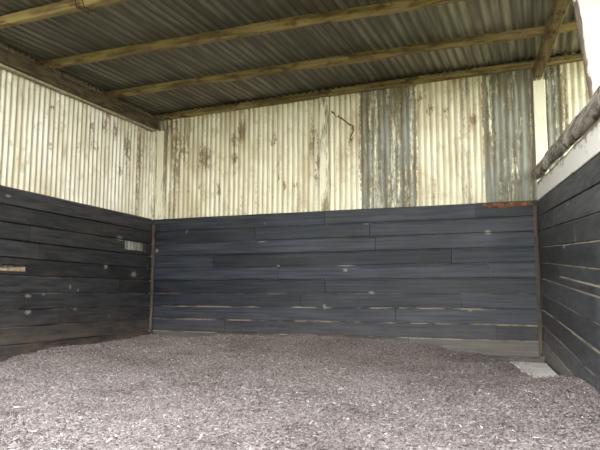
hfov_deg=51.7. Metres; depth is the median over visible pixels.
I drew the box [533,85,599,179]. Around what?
rail
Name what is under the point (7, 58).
rafter
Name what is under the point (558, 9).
rafter
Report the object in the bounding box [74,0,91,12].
tie
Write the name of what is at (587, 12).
post
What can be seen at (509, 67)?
wall plate
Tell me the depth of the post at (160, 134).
9.22 m
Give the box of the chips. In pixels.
[0,335,599,449]
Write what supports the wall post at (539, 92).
attached to the wall at (426, 234)
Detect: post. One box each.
[155,131,163,219]
[319,97,328,211]
[533,80,548,200]
[573,0,599,98]
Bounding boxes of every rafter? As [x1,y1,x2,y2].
[0,47,157,129]
[533,0,569,77]
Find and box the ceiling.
[0,0,580,115]
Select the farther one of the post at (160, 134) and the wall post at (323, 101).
the post at (160, 134)
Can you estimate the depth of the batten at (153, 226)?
9.02 m
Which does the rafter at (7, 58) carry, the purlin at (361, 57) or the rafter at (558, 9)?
the purlin at (361, 57)
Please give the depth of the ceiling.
6.67 m
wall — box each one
[0,41,155,361]
[149,52,589,362]
[538,154,599,393]
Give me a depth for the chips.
3.69 m
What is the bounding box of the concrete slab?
[510,361,556,377]
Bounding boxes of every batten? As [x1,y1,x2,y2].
[149,225,154,332]
[533,205,542,355]
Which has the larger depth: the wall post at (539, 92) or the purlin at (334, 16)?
the wall post at (539, 92)
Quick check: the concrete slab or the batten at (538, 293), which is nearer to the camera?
the concrete slab
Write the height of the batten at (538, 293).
1.720 m
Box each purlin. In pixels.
[0,0,132,28]
[40,0,465,68]
[104,20,576,97]
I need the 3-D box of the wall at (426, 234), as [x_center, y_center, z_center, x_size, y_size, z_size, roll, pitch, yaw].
[1.160,-0.107,7.881,7.350,3.786,0.074,-2,-7,21]
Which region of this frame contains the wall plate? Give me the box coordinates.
[154,53,582,121]
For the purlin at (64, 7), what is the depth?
5.57 m
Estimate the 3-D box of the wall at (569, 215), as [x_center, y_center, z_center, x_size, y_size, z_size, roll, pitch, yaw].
[2.135,0.575,4.748,0.032,2.295,4.890,-2,-7,15]
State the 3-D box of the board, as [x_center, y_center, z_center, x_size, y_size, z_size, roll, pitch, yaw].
[2.135,-0.509,4.861,0.029,0.528,4.830,-2,-7,15]
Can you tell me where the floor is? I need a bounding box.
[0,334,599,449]
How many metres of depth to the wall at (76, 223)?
7.35 m

